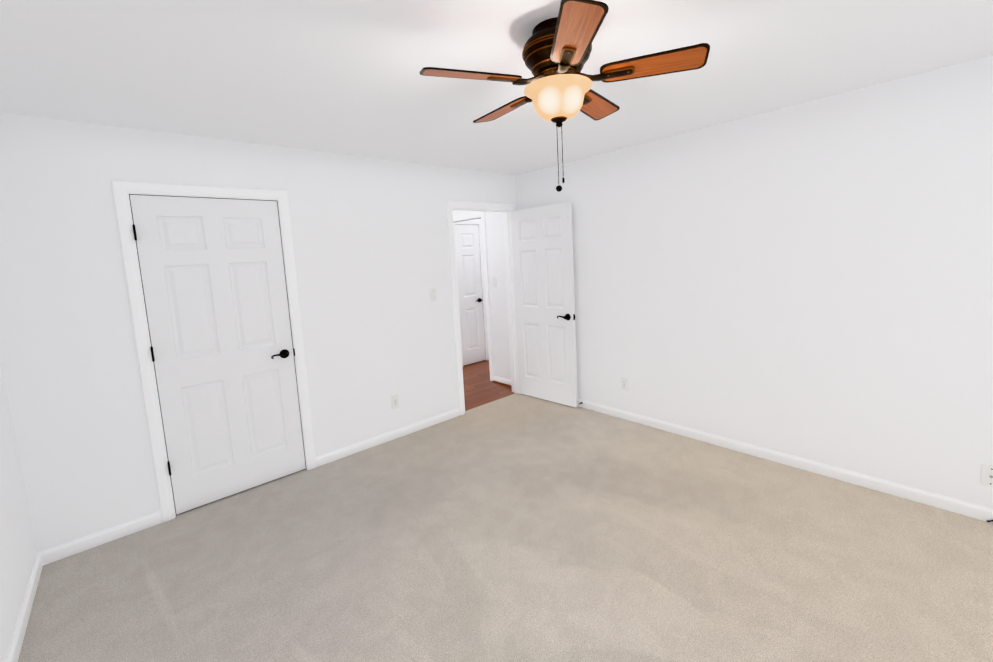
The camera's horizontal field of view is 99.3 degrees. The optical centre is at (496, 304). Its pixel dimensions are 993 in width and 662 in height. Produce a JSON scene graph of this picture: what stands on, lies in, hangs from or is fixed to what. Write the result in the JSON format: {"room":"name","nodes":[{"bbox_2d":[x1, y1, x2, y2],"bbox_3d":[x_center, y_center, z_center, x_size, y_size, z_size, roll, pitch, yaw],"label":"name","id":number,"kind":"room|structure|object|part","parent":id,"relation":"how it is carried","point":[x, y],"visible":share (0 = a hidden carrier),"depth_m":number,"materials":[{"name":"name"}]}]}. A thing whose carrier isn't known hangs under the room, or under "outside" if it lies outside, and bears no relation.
{"room":"empty bedroom","nodes":[
{"label":"empty bedroom","id":0,"kind":"room"},
{"bbox_2d":[0,357,36,661],"bbox_3d":[-1.060,0.364,0.398,0.120,2.440,4.990,-9,9,-41],"label":"wall","id":1,"kind":"structure","parent":0,"point":[18,551],"depth_m":2.02,"materials":[{"name":"white paint"}]},
{"bbox_2d":[5,553,42,661],"bbox_3d":[-0.948,1.529,0.574,0.013,0.077,4.750,-9,9,-41],"label":"baseboard","id":2,"kind":"structure","parent":1,"relation":"attached to","point":[19,633],"depth_m":1.94,"materials":[{"name":"white paint"}]},
{"bbox_2d":[0,112,517,552],"bbox_3d":[-1.145,0.011,3.573,4.020,2.440,0.120,-9,9,-41],"label":"wall","id":3,"kind":"structure","parent":0,"point":[371,248],"depth_m":2.59,"materials":[{"name":"white paint"}]},
{"bbox_2d":[38,511,162,564],"bbox_3d":[-2.333,1.384,2.508,0.538,0.077,0.013,-9,9,-41],"label":"baseboard","id":4,"kind":"structure","parent":3,"relation":"attached to","point":[62,551],"depth_m":2.49,"materials":[{"name":"white paint"}]},
{"bbox_2d":[132,224,170,475],"bbox_3d":[-2.124,0.310,2.603,0.012,1.584,0.011,-9,9,-41],"label":"closet door hinge","id":5,"kind":"object","parent":3,"relation":"attached to","point":[151,347],"visible":1,"depth_m":2.60,"materials":[{"name":"black metal"}]},
{"bbox_2d":[111,181,316,522],"bbox_3d":[-1.874,0.304,2.938,0.858,2.076,0.124,-9,9,-41],"label":"door frame","id":6,"kind":"structure","parent":3,"relation":"in","point":[288,302],"depth_m":2.74,"materials":[{"name":"white paint"}]},
{"bbox_2d":[130,195,305,513],"bbox_3d":[-1.827,0.313,2.896,0.820,2.042,0.092,-9,9,-41],"label":"closet door","id":7,"kind":"structure","parent":3,"relation":"in","point":[214,284],"depth_m":2.86,"materials":[{"name":"white paint"}]},
{"bbox_3d":[-1.581,0.372,3.118,0.173,0.067,0.087,-9,9,-41],"label":"handle","id":8,"kind":"part","parent":7,"relation":"part of","materials":[{"name":"black metal"}]},
{"bbox_2d":[316,408,459,466],"bbox_3d":[-0.896,1.164,3.783,1.414,0.077,0.013,-9,9,-41],"label":"baseboard","id":9,"kind":"structure","parent":3,"relation":"attached to","point":[326,458],"depth_m":3.69,"materials":[{"name":"white paint"}]},
{"bbox_2d":[391,395,398,408],"bbox_3d":[-0.904,0.874,3.760,0.073,0.119,0.008,-9,9,-41],"label":"electrical outlet","id":10,"kind":"object","parent":3,"relation":"attached to","point":[394,401],"visible":1,"depth_m":3.76,"materials":[{"name":"white plastic"}]},
{"bbox_2d":[430,288,436,300],"bbox_3d":[-0.591,-0.091,3.972,0.073,0.119,0.016,-9,9,-41],"label":"light switch","id":11,"kind":"object","parent":3,"relation":"attached to","point":[433,294],"visible":1,"depth_m":3.97,"materials":[{"name":"white plastic"}]},
{"bbox_2d":[446,200,520,414],"bbox_3d":[-0.121,0.013,4.481,0.920,2.126,0.140,-9,9,-41],"label":"door frame","id":12,"kind":"structure","parent":3,"relation":"attached to","point":[450,205],"depth_m":4.36,"materials":[{"name":"white paint"}]},
{"bbox_2d":[510,202,577,407],"bbox_3d":[0.474,0.021,4.412,0.092,2.042,0.784,-9,9,-44],"label":"bedroom door","id":13,"kind":"structure","parent":3,"relation":"in","point":[542,253],"depth_m":4.39,"materials":[{"name":"white paint"}]},
{"bbox_3d":[0.692,0.130,4.205,0.087,0.067,0.173,-9,9,-44],"label":"handle","id":14,"kind":"part","parent":13,"relation":"part of","materials":[{"name":"black metal"}]},
{"bbox_2d":[462,360,514,410],"bbox_3d":[-0.130,1.010,5.588,3.040,0.100,1.575,-9,9,-41],"label":"floor","id":15,"kind":"structure","parent":0,"point":[480,388],"depth_m":5.11,"materials":[{"name":"brown wood"}]},
{"bbox_2d":[0,0,992,175],"bbox_3d":[0.361,-1.123,1.574,4.120,0.100,4.990,-9,9,-41],"label":"ceiling","id":16,"kind":"structure","parent":0,"point":[345,77],"depth_m":1.91,"materials":[{"name":"white paint"}]},
{"bbox_2d":[420,0,709,191],"bbox_3d":[0.241,-0.770,1.713,1.047,0.620,1.030,-9,9,-41],"label":"fan","id":17,"kind":"object","parent":16,"relation":"hanging from","point":[558,90],"visible":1,"depth_m":1.57,"materials":[{"name":"brown wood"}]},
{"bbox_3d":[-0.092,-0.851,1.566,0.375,0.036,0.132,-5,7,-18],"label":"blade","id":18,"kind":"part","parent":17,"relation":"part of","materials":[{"name":"brown wood"}]},
{"bbox_3d":[0.036,-0.901,1.957,0.132,0.036,0.375,-8,8,-35],"label":"blade","id":19,"kind":"part","parent":17,"relation":"part of","materials":[{"name":"brown wood"}]},
{"bbox_3d":[0.237,-0.995,1.660,0.271,0.160,0.271,-9,9,-41],"label":"motor","id":20,"kind":"part","parent":17,"relation":"part of","materials":[{"name":"brown metal"}]},
{"bbox_3d":[0.247,-0.799,1.682,0.268,0.117,0.268,-9,9,-41],"label":"lamp shade","id":21,"kind":"part","parent":17,"relation":"part of","materials":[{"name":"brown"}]},
{"bbox_3d":[0.243,-0.841,1.323,0.132,0.036,0.375,-3,6,0],"label":"blade","id":22,"kind":"part","parent":17,"relation":"part of","materials":[{"name":"brown wood"}]},
{"bbox_3d":[0.450,-0.923,1.955,0.132,0.036,0.375,2,8,36],"label":"blade","id":23,"kind":"part","parent":17,"relation":"part of","materials":[{"name":"brown wood"}]},
{"bbox_3d":[0.578,-0.885,1.563,0.375,0.036,0.132,-1,7,18],"label":"blade","id":24,"kind":"part","parent":17,"relation":"part of","materials":[{"name":"brown wood"}]},
{"bbox_2d":[18,393,992,661],"bbox_3d":[0.518,1.399,1.831,4.120,0.100,4.915,-9,9,-41],"label":"floor carpet","id":25,"kind":"object","parent":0,"point":[516,527],"visible":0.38,"depth_m":2.15,"materials":[{"name":"beige carpet"}]},
{"bbox_2d":[453,55,992,508],"bbox_3d":[1.461,-0.124,3.555,0.140,2.440,6.370,-9,9,-41],"label":"wall","id":26,"kind":"structure","parent":0,"point":[812,280],"depth_m":2.78,"materials":[{"name":"white paint"}]},
{"bbox_2d":[492,277,496,286],"bbox_3d":[-0.028,-0.263,5.122,0.016,0.119,0.073,-9,9,-41],"label":"light switch","id":27,"kind":"object","parent":26,"relation":"attached to","point":[494,281],"visible":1,"depth_m":5.12,"materials":[{"name":"white plastic"}]},
{"bbox_2d":[492,376,511,386],"bbox_3d":[0.113,0.956,5.161,0.030,0.077,0.470,-9,9,-41],"label":"baseboard","id":28,"kind":"structure","parent":26,"relation":"attached to","point":[501,380],"depth_m":5.21,"materials":[{"name":"white paint"}]},
{"bbox_2d":[621,377,627,390],"bbox_3d":[1.184,0.742,3.903,0.008,0.119,0.073,-9,9,-41],"label":"electrical outlet","id":29,"kind":"object","parent":26,"relation":"attached to","point":[624,383],"visible":1,"depth_m":3.90,"materials":[{"name":"white plastic"}]},
{"bbox_2d":[578,399,992,522],"bbox_3d":[1.926,1.090,3.123,0.013,0.077,4.750,-9,9,-41],"label":"baseboard","id":30,"kind":"structure","parent":26,"relation":"attached to","point":[976,511],"depth_m":2.85,"materials":[{"name":"white paint"}]},
{"bbox_2d":[980,464,992,486],"bbox_3d":[2.659,0.928,2.265,0.018,0.119,0.073,-9,9,-41],"label":"outlet","id":31,"kind":"object","parent":26,"relation":"attached to","point":[986,478],"visible":1,"depth_m":2.28,"materials":[{"name":"white plastic"}]},
{"bbox_3d":[-0.681,-0.286,5.987,2.800,2.440,0.120,-9,9,-41],"label":"wall","id":32,"kind":"structure","parent":0,"visible":0},
{"bbox_2d":[453,212,493,380],"bbox_3d":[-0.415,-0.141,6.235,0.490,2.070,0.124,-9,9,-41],"label":"door frame","id":33,"kind":"structure","parent":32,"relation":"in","point":[481,277],"depth_m":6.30,"materials":[{"name":"white paint"}]},
{"bbox_2d":[454,225,485,365],"bbox_3d":[-0.369,-0.132,6.192,0.452,2.036,0.092,-9,9,-41],"label":"door","id":34,"kind":"structure","parent":33,"relation":"attached to","point":[470,288],"depth_m":6.20,"materials":[{"name":"white paint"}]},
{"bbox_3d":[-0.259,-0.055,6.293,0.173,0.067,0.087,-9,9,-41],"label":"handle","id":35,"kind":"part","parent":34,"relation":"part of","materials":[{"name":"black metal"}]}
]}

